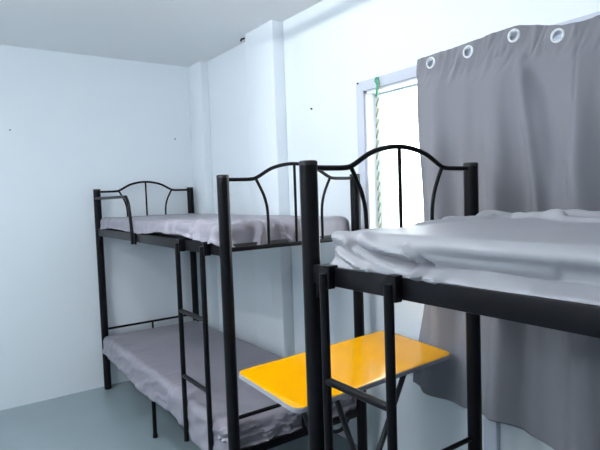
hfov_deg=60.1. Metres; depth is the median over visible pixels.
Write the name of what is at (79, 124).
wall
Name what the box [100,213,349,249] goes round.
mattress
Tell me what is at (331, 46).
wall
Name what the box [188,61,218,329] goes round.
trim
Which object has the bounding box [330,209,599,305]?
mattress
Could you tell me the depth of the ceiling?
3.08 m
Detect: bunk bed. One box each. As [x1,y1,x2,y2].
[93,162,367,449]
[299,144,599,449]
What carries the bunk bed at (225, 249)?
on the floor
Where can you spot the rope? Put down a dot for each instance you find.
(375, 80)
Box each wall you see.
[0,45,199,410]
[208,0,599,449]
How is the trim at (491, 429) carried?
attached to the wall at (331, 46)
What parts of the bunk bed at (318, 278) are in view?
post, ladder post, rail, rail, post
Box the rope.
[374,77,380,227]
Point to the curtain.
(525, 109)
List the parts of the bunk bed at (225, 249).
post, guard rail, rail, leg, rail, post, ladder post, post, rail, rail, rail, post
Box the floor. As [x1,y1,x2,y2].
[0,381,357,449]
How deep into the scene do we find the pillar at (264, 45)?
3.19 m
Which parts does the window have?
sash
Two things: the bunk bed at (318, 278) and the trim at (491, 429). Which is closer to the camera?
the bunk bed at (318, 278)
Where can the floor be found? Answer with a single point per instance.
(119, 417)
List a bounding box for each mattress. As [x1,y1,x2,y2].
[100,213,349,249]
[102,320,356,449]
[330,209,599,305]
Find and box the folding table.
[239,330,449,449]
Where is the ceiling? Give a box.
[0,0,322,66]
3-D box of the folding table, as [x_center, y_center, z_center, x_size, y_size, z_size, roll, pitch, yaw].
[0.203,0.869,2.020,0.799,0.720,0.397,-4,4,-35]
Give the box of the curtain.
[413,15,599,449]
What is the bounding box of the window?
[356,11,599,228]
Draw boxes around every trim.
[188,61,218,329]
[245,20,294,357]
[483,415,499,449]
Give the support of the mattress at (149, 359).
on the bunk bed at (225, 249)
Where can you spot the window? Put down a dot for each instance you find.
(365, 90)

